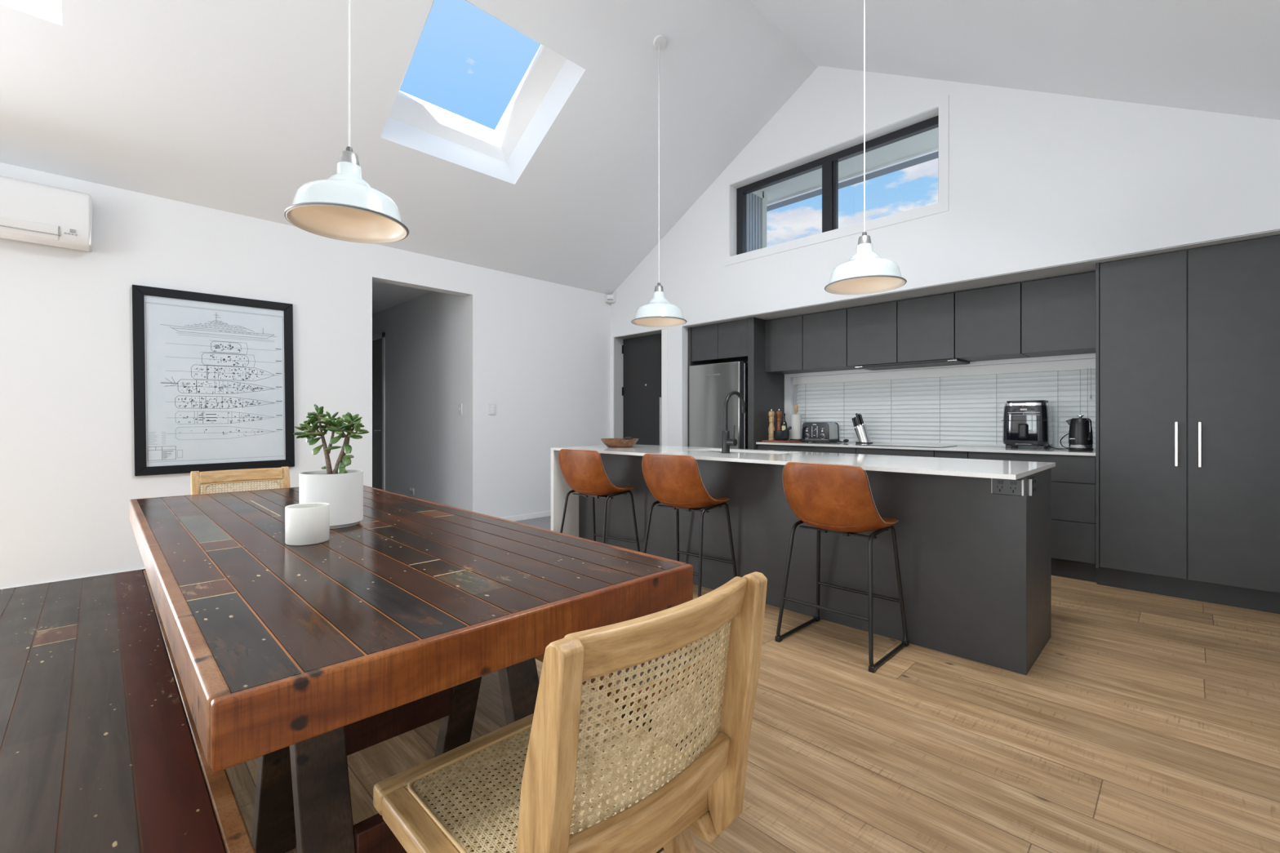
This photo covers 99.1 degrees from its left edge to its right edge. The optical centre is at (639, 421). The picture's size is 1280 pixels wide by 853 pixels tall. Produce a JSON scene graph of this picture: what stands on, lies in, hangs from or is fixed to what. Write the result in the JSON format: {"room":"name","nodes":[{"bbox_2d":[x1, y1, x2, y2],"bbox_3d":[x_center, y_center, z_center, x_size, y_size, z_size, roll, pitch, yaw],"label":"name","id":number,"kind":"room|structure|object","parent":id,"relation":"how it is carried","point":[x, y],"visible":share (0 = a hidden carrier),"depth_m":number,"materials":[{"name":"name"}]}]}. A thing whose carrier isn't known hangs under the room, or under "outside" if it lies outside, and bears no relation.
{"room":"dining room","nodes":[
{"label":"dining room","id":0,"kind":"room"},
{"bbox_2d":[0,162,610,587],"bbox_3d":[-3.599,-0.265,4.008,9.940,2.790,0.140,0,0,-45],"label":"wall","id":1,"kind":"structure","parent":0,"point":[539,351],"depth_m":4.16,"materials":[{"name":"white paint"}]},
{"bbox_2d":[0,175,92,251],"bbox_3d":[-4.004,-1.324,3.352,0.901,0.372,0.219,0,0,-45],"label":"air conditioner","id":2,"kind":"object","parent":1,"relation":"attached to","point":[33,212],"visible":1,"depth_m":3.46,"materials":[{"name":"white plastic"}]},
{"bbox_2d":[132,284,294,475],"bbox_3d":[-3.253,-0.293,4.226,1.011,1.380,0.032,-1,1,-45],"label":"framed print","id":3,"kind":"object","parent":1,"relation":"attached to","point":[213,375],"visible":1,"depth_m":4.19,"materials":[{"name":"black"}]},
{"bbox_2d":[0,511,551,589],"bbox_3d":[-2.340,1.094,5.152,5.540,0.072,0.012,0,0,-45],"label":"baseboard","id":4,"kind":"structure","parent":1,"relation":"attached to","point":[547,513],"depth_m":6.04,"materials":[{"name":"white"}]},
{"bbox_2d":[488,403,495,414],"bbox_3d":[-1.595,-0.128,5.890,0.087,0.120,0.014,0,0,-45],"label":"light switch","id":5,"kind":"object","parent":1,"relation":"attached to","point":[491,407],"visible":1,"depth_m":5.88,"materials":[{"name":"white plastic"}]},
{"bbox_2d":[372,280,432,314],"bbox_3d":[-3.569,-1.580,6.849,1.202,0.100,3.850,0,0,-45],"label":"ceiling","id":6,"kind":"structure","parent":0,"point":[384,295],"depth_m":6.58,"materials":[{"name":"white paint"}]},
{"bbox_2d":[372,291,466,510],"bbox_3d":[-3.569,-0.270,6.849,1.202,2.800,3.850,0,0,-45],"label":"wall","id":7,"kind":"structure","parent":0,"point":[425,335],"depth_m":6.55,"materials":[{"name":"white paint"}]},
{"bbox_2d":[372,332,385,490],"bbox_3d":[-3.837,-0.049,7.799,0.084,2.333,0.925,0,0,-45],"label":"door","id":8,"kind":"structure","parent":7,"relation":"in","point":[378,340],"depth_m":7.63,"materials":[{"name":"grey paint"}]},
{"bbox_2d":[409,487,413,494],"bbox_3d":[-2.863,0.880,6.839,0.014,0.080,0.120,0,0,-45],"label":"power outlet","id":9,"kind":"object","parent":7,"relation":"attached to","point":[411,490],"visible":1,"depth_m":6.83,"materials":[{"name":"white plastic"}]},
{"bbox_2d":[457,403,462,414],"bbox_3d":[-1.955,-0.130,5.926,0.014,0.120,0.075,0,0,-45],"label":"light switch","id":10,"kind":"object","parent":7,"relation":"attached to","point":[460,405],"visible":1,"depth_m":5.92,"materials":[{"name":"white plastic"}]},
{"bbox_2d":[515,515,551,530],"bbox_3d":[-2.260,1.149,7.022,3.290,0.062,5.250,0,0,-45],"label":"floor","id":11,"kind":"structure","parent":0,"point":[544,522],"depth_m":6.04,"materials":[{"name":"grey"}]},
{"bbox_2d":[614,329,661,338],"bbox_3d":[0.056,-1.175,6.905,0.290,0.190,1.099,0,0,-45],"label":"ceiling","id":12,"kind":"structure","parent":0,"point":[659,331],"depth_m":6.87,"materials":[{"name":"grey paint"}]},
{"bbox_2d":[0,0,1279,294],"bbox_3d":[-1.645,-2.545,1.756,9.540,2.187,6.708,0,0,-45],"label":"ceiling","id":13,"kind":"structure","parent":0,"point":[233,106],"depth_m":3.84,"materials":[{"name":"white paint"}]},
{"bbox_2d":[283,0,408,243],"bbox_3d":[-1.155,-2.025,2.168,0.439,2.502,0.439,0,0,-45],"label":"pendant lamp","id":14,"kind":"object","parent":13,"relation":"hanging from","point":[343,206],"visible":1,"depth_m":2.15,"materials":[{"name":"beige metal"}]},
{"bbox_2d":[387,0,566,162],"bbox_3d":[-1.341,-2.797,4.370,1.305,0.793,1.215,0,0,-45],"label":"window","id":15,"kind":"structure","parent":13,"relation":"attached to","point":[500,143],"depth_m":4.67,"materials":[{"name":"white"}]},
{"bbox_2d":[631,34,686,327],"bbox_3d":[0.149,-1.896,4.292,0.439,2.244,0.439,0,0,-45],"label":"pendant lamp","id":16,"kind":"object","parent":13,"relation":"hanging from","point":[659,312],"visible":1,"depth_m":4.25,"materials":[{"name":"white metal"}]},
{"bbox_2d":[824,0,906,294],"bbox_3d":[1.292,-1.729,3.141,0.439,1.911,0.439,0,0,-45],"label":"pendant lamp","id":17,"kind":"object","parent":13,"relation":"hanging from","point":[865,273],"visible":1,"depth_m":3.11,"materials":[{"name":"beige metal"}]},
{"bbox_2d":[225,575,1279,852],"bbox_3d":[-1.291,1.180,1.896,10.440,0.100,6.310,0,0,-45],"label":"floor","id":18,"kind":"structure","parent":0,"point":[1144,722],"depth_m":1.94,"materials":[{"name":"brown wood"}]},
{"bbox_2d":[0,568,256,852],"bbox_3d":[-1.595,0.905,1.488,0.523,0.450,2.410,0,0,-45],"label":"seat","id":19,"kind":"object","parent":18,"relation":"on","point":[101,751],"visible":0.85,"depth_m":1.18,"materials":[{"name":"brown wood"}]},
{"bbox_2d":[190,466,290,494],"bbox_3d":[-2.109,0.703,2.958,0.504,0.855,0.605,0,0,-45],"label":"dining chair","id":20,"kind":"object","parent":18,"relation":"on","point":[282,474],"visible":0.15,"depth_m":3.12,"materials":[{"name":"wicker"}]},
{"bbox_2d":[128,484,693,852],"bbox_3d":[-1.075,0.740,1.885,0.934,0.780,2.488,0,0,-45],"label":"dining table","id":21,"kind":"object","parent":18,"relation":"on","point":[300,660],"visible":0.88,"depth_m":1.13,"materials":[{"name":"brown wood"}]},
{"bbox_2d":[284,502,329,545],"bbox_3d":[-0.966,0.297,1.586,0.110,0.105,0.110,0,0,-45],"label":"ceramic cup","id":22,"kind":"object","parent":21,"relation":"on","point":[306,523],"visible":1,"depth_m":1.54,"materials":[{"name":"white ceramic"}]},
{"bbox_2d":[293,404,368,528],"bbox_3d":[-1.042,0.146,1.849,0.233,0.408,0.195,0,0,42],"label":"jade plant","id":23,"kind":"object","parent":21,"relation":"on","point":[342,488],"visible":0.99,"depth_m":1.81,"materials":[{"name":"green plant"}]},
{"bbox_2d":[373,571,767,852],"bbox_3d":[-0.126,0.703,1.016,0.504,0.855,0.605,0,0,-45],"label":"dining chair","id":24,"kind":"object","parent":18,"relation":"on","point":[672,792],"visible":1,"depth_m":0.87,"materials":[{"name":"brown wood"}]},
{"bbox_2d":[558,448,639,551],"bbox_3d":[-0.320,0.665,4.078,0.504,0.930,0.461,0,0,39],"label":"bar stool","id":25,"kind":"object","parent":18,"relation":"on","point":[583,471],"visible":0.91,"depth_m":3.91,"materials":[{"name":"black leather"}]},
{"bbox_2d":[534,631,725,852],"bbox_3d":[-0.678,0.905,2.399,0.518,0.450,2.410,0,0,-45],"label":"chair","id":26,"kind":"object","parent":18,"relation":"on","point":[540,658],"visible":0.02,"depth_m":1.48,"materials":[{"name":"brown wood"}]},
{"bbox_2d":[641,453,737,597],"bbox_3d":[0.300,0.665,3.497,0.504,0.930,0.461,0,0,41],"label":"bar stool","id":27,"kind":"object","parent":18,"relation":"on","point":[675,482],"visible":0.92,"depth_m":3.33,"materials":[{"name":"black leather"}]},
{"bbox_2d":[688,360,747,453],"bbox_3d":[1.073,0.247,6.227,0.702,1.765,0.755,0,0,-45],"label":"refrigerator","id":28,"kind":"object","parent":18,"relation":"on","point":[709,384],"visible":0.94,"depth_m":5.98,"materials":[{"name":"silver metal"}]},
{"bbox_2d":[688,316,784,449],"bbox_3d":[1.114,0.024,6.233,0.695,2.213,0.895,0,0,-45],"label":"tall cabinet","id":29,"kind":"object","parent":18,"relation":"on","point":[743,340],"visible":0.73,"depth_m":5.85,"materials":[{"name":"grey laminate"}]},
{"bbox_2d":[757,444,857,453],"bbox_3d":[1.816,0.686,5.559,0.648,0.888,1.046,0,0,-45],"label":"base cabinet","id":30,"kind":"object","parent":18,"relation":"on","point":[760,446],"visible":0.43,"depth_m":5.30,"materials":[{"name":"grey laminate"}]},
{"bbox_2d":[755,441,1095,456],"bbox_3d":[2.409,0.231,4.959,0.663,0.021,2.734,0,0,-45],"label":"countertop","id":31,"kind":"structure","parent":30,"relation":"on","point":[957,448],"depth_m":4.49,"materials":[{"name":"white stone"}]},
{"bbox_2d":[761,439,801,442],"bbox_3d":[1.507,0.210,5.738,0.395,0.020,0.290,0,0,-45],"label":"cutting board","id":32,"kind":"object","parent":31,"relation":"on","point":[788,440],"visible":0.77,"depth_m":5.64,"materials":[{"name":"brown wood"}]},
{"bbox_2d":[768,408,774,439],"bbox_3d":[1.390,0.037,5.767,0.068,0.325,0.068,0,0,-45],"label":"pepper mill","id":33,"kind":"object","parent":32,"relation":"on","point":[771,414],"visible":0.91,"depth_m":5.74,"materials":[{"name":"brown wood"}]},
{"bbox_2d":[775,408,782,430],"bbox_3d":[1.482,0.036,5.824,0.068,0.328,0.068,0,0,-26],"label":"pepper mill","id":34,"kind":"object","parent":32,"relation":"on","point":[778,413],"visible":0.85,"depth_m":5.80,"materials":[{"name":"brown wood"}]},
{"bbox_2d":[773,430,789,440],"bbox_3d":[1.466,0.149,5.648,0.164,0.102,0.164,0,0,-45],"label":"mortar","id":35,"kind":"object","parent":32,"relation":"on","point":[779,435],"visible":0.98,"depth_m":5.58,"materials":[{"name":"grey stone"}]},
{"bbox_2d":[783,426,791,431],"bbox_3d":[1.493,0.108,5.626,0.154,0.108,0.032,0,0,41],"label":"pestle","id":36,"kind":"object","parent":35,"relation":"in","point":[789,428],"visible":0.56,"depth_m":5.59,"materials":[{"name":"grey stone"}]},
{"bbox_2d":[780,413,786,430],"bbox_3d":[1.523,0.059,5.772,0.069,0.282,0.068,0,0,-45],"label":"oil bottle","id":37,"kind":"object","parent":32,"relation":"on","point":[784,424],"visible":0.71,"depth_m":5.75,"materials":[{"name":"green glass"}]},
{"bbox_2d":[790,404,801,439],"bbox_3d":[1.649,0.013,5.764,0.128,0.375,0.128,0,0,-45],"label":"paper towel holder","id":38,"kind":"object","parent":32,"relation":"on","point":[796,419],"visible":0.98,"depth_m":5.72,"materials":[{"name":"white paper"}]},
{"bbox_2d":[801,422,848,443],"bbox_3d":[1.909,0.117,5.595,0.246,0.207,0.441,0,0,-45],"label":"toaster","id":39,"kind":"object","parent":31,"relation":"on","point":[827,432],"visible":0.99,"depth_m":5.55,"materials":[{"name":"silver metal"}]},
{"bbox_2d":[853,424,872,444],"bbox_3d":[2.181,0.127,5.326,0.110,0.187,0.171,0,0,-45],"label":"knife block","id":40,"kind":"object","parent":31,"relation":"on","point":[861,432],"visible":0.89,"depth_m":5.30,"materials":[{"name":"silver metal"}]},
{"bbox_2d":[851,417,856,427],"bbox_3d":[2.112,0.024,5.378,0.024,0.111,0.049,0,0,-45],"label":"kitchen knife","id":41,"kind":"object","parent":40,"relation":"in","point":[852,419],"visible":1,"depth_m":5.37,"materials":[{"name":"black plastic"}]},
{"bbox_2d":[853,417,858,426],"bbox_3d":[2.123,0.013,5.353,0.024,0.111,0.049,0,0,-45],"label":"kitchen knife","id":42,"kind":"object","parent":40,"relation":"in","point":[855,418],"visible":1,"depth_m":5.34,"materials":[{"name":"black plastic"}]},
{"bbox_2d":[856,414,861,426],"bbox_3d":[2.142,-0.002,5.337,0.024,0.121,0.052,0,0,-45],"label":"kitchen knife","id":43,"kind":"object","parent":40,"relation":"in","point":[857,415],"visible":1,"depth_m":5.33,"materials":[{"name":"black plastic"}]},
{"bbox_2d":[858,414,863,425],"bbox_3d":[2.167,-0.008,5.333,0.024,0.116,0.050,0,0,-45],"label":"kitchen knife","id":44,"kind":"object","parent":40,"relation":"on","point":[860,415],"visible":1,"depth_m":5.33,"materials":[{"name":"black plastic"}]},
{"bbox_2d":[856,443,955,448],"bbox_3d":[2.382,0.217,4.896,0.480,0.006,0.700,0,0,-45],"label":"cooktop","id":45,"kind":"object","parent":31,"relation":"in","point":[868,444],"visible":1,"depth_m":4.82,"materials":[{"name":"black glass"}]},
{"bbox_2d":[1000,400,1067,449],"bbox_3d":[3.150,0.029,4.324,0.328,0.382,0.448,0,0,-45],"label":"air fryer","id":46,"kind":"object","parent":31,"relation":"on","point":[1025,423],"visible":0.92,"depth_m":4.27,"materials":[{"name":"black plastic"}]},
{"bbox_2d":[1060,415,1093,451],"bbox_3d":[3.236,0.089,4.040,0.155,0.262,0.283,0,0,10],"label":"kettle","id":47,"kind":"object","parent":31,"relation":"on","point":[1080,433],"visible":1,"depth_m":3.96,"materials":[{"name":"black metal"}]},
{"bbox_2d":[578,453,1051,675],"bbox_3d":[0.814,0.685,3.768,0.615,0.889,3.180,0,0,-45],"label":"kitchen island","id":48,"kind":"object","parent":18,"relation":"on","point":[975,562],"visible":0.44,"depth_m":2.81,"materials":[{"name":"grey laminate"}]},
{"bbox_2d":[550,444,1055,537],"bbox_3d":[0.731,0.675,3.706,0.940,0.910,3.230,0,0,-45],"label":"island countertop","id":49,"kind":"structure","parent":48,"relation":"on","point":[988,468],"depth_m":3.29,"materials":[{"name":"white stone"}]},
{"bbox_2d":[600,438,638,447],"bbox_3d":[-0.171,0.185,4.600,0.322,0.070,0.322,0,0,-45],"label":"wooden bowl","id":50,"kind":"object","parent":49,"relation":"on","point":[610,442],"visible":0.93,"depth_m":4.49,"materials":[{"name":"brown wood"}]},
{"bbox_2d":[622,436,633,439],"bbox_3d":[-0.112,0.151,4.567,0.113,0.046,0.040,0,0,10],"label":"sunglasses","id":51,"kind":"object","parent":50,"relation":"in","point":[626,437],"visible":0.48,"depth_m":4.55,"materials":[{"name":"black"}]},
{"bbox_2d":[720,391,745,453],"bbox_3d":[0.676,0.004,3.801,0.258,0.433,0.111,0,0,-45],"label":"tap","id":52,"kind":"object","parent":49,"relation":"on","point":[726,442],"visible":0.98,"depth_m":3.74,"materials":[{"name":"black metal"}]},
{"bbox_2d":[708,450,776,454],"bbox_3d":[0.718,0.339,3.989,0.380,0.195,0.810,0,0,-45],"label":"sink","id":53,"kind":"object","parent":49,"relation":"in","point":[708,451],"visible":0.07,"depth_m":4.13,"materials":[{"name":"silver metal"}]},
{"bbox_2d":[991,478,1023,496],"bbox_3d":[1.662,0.298,2.469,0.012,0.073,0.124,0,0,-45],"label":"power outlet","id":54,"kind":"object","parent":48,"relation":"attached to","point":[998,486],"visible":0.98,"depth_m":2.46,"materials":[{"name":"grey plastic"}]},
{"bbox_2d":[1010,480,1016,484],"bbox_3d":[1.677,0.278,2.449,0.004,0.015,0.022,0,0,-45],"label":"switch","id":55,"kind":"object","parent":54,"relation":"attached to","point":[1012,482],"depth_m":2.45,"materials":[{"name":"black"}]},
{"bbox_2d":[1028,477,1036,496],"bbox_3d":[1.801,0.299,2.498,0.124,0.075,0.013,0,0,-45],"label":"power outlet","id":56,"kind":"object","parent":48,"relation":"attached to","point":[1033,482],"visible":1,"depth_m":2.47,"materials":[{"name":"grey"}]},
{"bbox_2d":[775,462,909,672],"bbox_3d":[1.017,0.665,2.768,0.461,0.930,0.504,0,0,-45],"label":"bar stool","id":57,"kind":"object","parent":18,"relation":"on","point":[833,498],"visible":1,"depth_m":2.62,"materials":[{"name":"brown leather"}]},
{"bbox_2d":[856,447,935,457],"bbox_3d":[2.421,0.686,4.959,0.635,0.888,0.654,0,0,-45],"label":"base cabinet","id":58,"kind":"object","parent":18,"relation":"on","point":[922,453],"visible":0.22,"depth_m":4.72,"materials":[{"name":"grey laminate"}]},
{"bbox_2d":[934,450,968,458],"bbox_3d":[2.735,0.686,4.634,0.648,0.888,0.245,0,0,-45],"label":"base cabinet","id":59,"kind":"object","parent":18,"relation":"on","point":[940,454],"visible":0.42,"depth_m":4.41,"materials":[{"name":"grey laminate"}]},
{"bbox_2d":[968,451,1097,582],"bbox_3d":[3.098,0.686,4.269,0.648,0.888,0.781,0,0,-45],"label":"base cabinet","id":60,"kind":"object","parent":18,"relation":"on","point":[1073,477],"visible":0.33,"depth_m":3.88,"materials":[{"name":"grey laminate"}]},
{"bbox_2d":[1095,235,1279,613],"bbox_3d":[3.682,0.025,3.626,0.725,2.211,0.946,0,0,-45],"label":"cupboard","id":61,"kind":"object","parent":18,"relation":"on","point":[1188,341],"visible":1,"depth_m":3.41,"materials":[{"name":"grey laminate"}]},
{"bbox_2d":[610,66,1279,446],"bbox_3d":[1.946,-1.107,5.321,0.780,4.473,6.010,0,0,-45],"label":"wall","id":62,"kind":"structure","parent":0,"point":[1037,180],"depth_m":4.07,"materials":[{"name":"white paint"}]},
{"bbox_2d":[605,294,615,303],"bbox_3d":[-0.381,-1.577,7.032,0.109,0.095,0.101,0,0,-45],"label":"sensor","id":63,"kind":"object","parent":62,"relation":"attached to","point":[611,299],"visible":1,"depth_m":7.00,"materials":[{"name":"white plastic"}]},
{"bbox_2d":[610,328,667,445],"bbox_3d":[0.042,0.017,6.821,0.218,2.227,0.997,0,0,-45],"label":"door","id":64,"kind":"structure","parent":62,"relation":"in","point":[638,365],"depth_m":6.95,"materials":[{"name":"grey wood"}]},
{"bbox_2d":[751,189,766,248],"bbox_3d":[1.242,-1.920,6.243,0.560,1.500,0.130,0,0,-45],"label":"trim","id":65,"kind":"structure","parent":62,"relation":"attached to","point":[762,195],"depth_m":6.35,"materials":[{"name":"grey"}]},
{"bbox_2d":[724,94,948,266],"bbox_3d":[1.731,-2.106,5.113,0.197,0.908,2.153,0,0,-45],"label":"window","id":66,"kind":"structure","parent":62,"relation":"in","point":[813,158],"depth_m":5.09,"materials":[{"name":"black metal"}]},
{"bbox_2d":[683,229,1279,327],"bbox_3d":[2.388,-1.099,4.900,0.786,0.036,4.588,0,0,-45],"label":"trim","id":67,"kind":"structure","parent":62,"relation":"attached to","point":[1087,266],"depth_m":4.29,"materials":[{"name":"grey paint"}]},
{"bbox_3d":[2.702,-0.070,5.213,0.100,2.400,4.590,0,0,-45],"label":"wall niche","id":68,"kind":"object","parent":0,"visible":0},
{"bbox_2d":[764,315,820,374],"bbox_3d":[1.651,-0.794,5.845,0.480,0.545,0.454,0,0,-45],"label":"upper cabinet","id":69,"kind":"object","parent":68,"relation":"attached to","point":[784,337],"visible":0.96,"depth_m":5.67,"materials":[{"name":"grey laminate"}]},
{"bbox_2d":[803,309,859,371],"bbox_3d":[1.974,-0.794,5.519,0.480,0.545,0.454,0,0,-45],"label":"upper cabinet","id":70,"kind":"object","parent":68,"relation":"attached to","point":[824,334],"visible":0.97,"depth_m":5.34,"materials":[{"name":"grey laminate"}]},
{"bbox_2d":[847,301,898,367],"bbox_3d":[2.298,-0.794,5.193,0.480,0.545,0.454,0,0,-45],"label":"upper cabinet","id":71,"kind":"object","parent":68,"relation":"attached to","point":[872,330],"visible":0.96,"depth_m":5.02,"materials":[{"name":"grey laminate"}]},
{"bbox_2d":[897,293,955,362],"bbox_3d":[2.622,-0.794,4.867,0.480,0.545,0.454,0,0,-45],"label":"upper cabinet","id":72,"kind":"object","parent":68,"relation":"attached to","point":[926,326],"visible":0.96,"depth_m":4.68,"materials":[{"name":"grey laminate"}]},
{"bbox_2d":[854,358,969,370],"bbox_3d":[2.467,-0.510,4.972,0.392,0.020,0.860,0,0,-45],"label":"range hood","id":73,"kind":"object","parent":72,"relation":"attached to","point":[955,361],"visible":1,"depth_m":4.89,"materials":[{"name":"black metal"}]},
{"bbox_2d":[784,353,1095,439],"bbox_3d":[2.622,-0.155,5.176,0.136,0.760,2.730,0,0,-45],"label":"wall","id":74,"kind":"structure","parent":68,"relation":"attached to","point":[790,389],"depth_m":5.43,"materials":[{"name":"white paint"}]},
{"bbox_2d":[792,358,1095,449],"bbox_3d":[2.623,-0.132,5.097,0.066,0.700,2.613,0,0,-45],"label":"tile backsplash","id":75,"kind":"structure","parent":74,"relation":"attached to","point":[959,406],"depth_m":4.94,"materials":[{"name":"white tile"}]},
{"bbox_2d":[955,283,1031,361],"bbox_3d":[2.946,-0.794,4.540,0.480,0.545,0.454,0,0,-45],"label":"upper cabinet","id":76,"kind":"object","parent":68,"relation":"attached to","point":[988,321],"visible":0.97,"depth_m":4.36,"materials":[{"name":"grey laminate"}]},
{"bbox_2d":[1021,271,1095,357],"bbox_3d":[3.270,-0.794,4.214,0.480,0.545,0.454,0,0,-45],"label":"upper cabinet","id":77,"kind":"object","parent":68,"relation":"attached to","point":[1058,314],"visible":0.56,"depth_m":4.05,"materials":[{"name":"grey laminate"}]},
{"label":"outside","id":78,"kind":"structure","parent":0,"visible":0},
{"bbox_2d":[760,127,937,202],"bbox_3d":[2.789,-2.690,4.813,0.860,0.040,4.900,0,0,-45],"label":"soffit","id":79,"kind":"structure","parent":78,"point":[926,140],"depth_m":5.62,"materials":[{"name":"grey"}]},
{"bbox_2d":[766,146,937,206],"bbox_3d":[3.108,-2.732,5.130,0.040,0.175,4.900,0,0,-45],"label":"fascia","id":80,"kind":"object","parent":79,"relation":"attached to","point":[935,149],"depth_m":5.83,"materials":[{"name":"white"}]},
{"bbox_2d":[766,151,937,211],"bbox_3d":[3.176,-2.717,5.197,0.148,0.145,4.900,0,0,-45],"label":"gutter","id":81,"kind":"object","parent":80,"relation":"attached to","point":[932,156],"depth_m":5.92,"materials":[{"name":"grey"}]},
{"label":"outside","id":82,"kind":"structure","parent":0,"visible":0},
{"bbox_2d":[746,192,759,252],"bbox_3d":[1.213,-1.880,6.208,0.470,1.420,0.100,0,0,-45],"label":"cladding","id":83,"kind":"object","parent":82,"point":[753,202],"visible":0.15,"depth_m":6.22,"materials":[{"name":"silver metal"}]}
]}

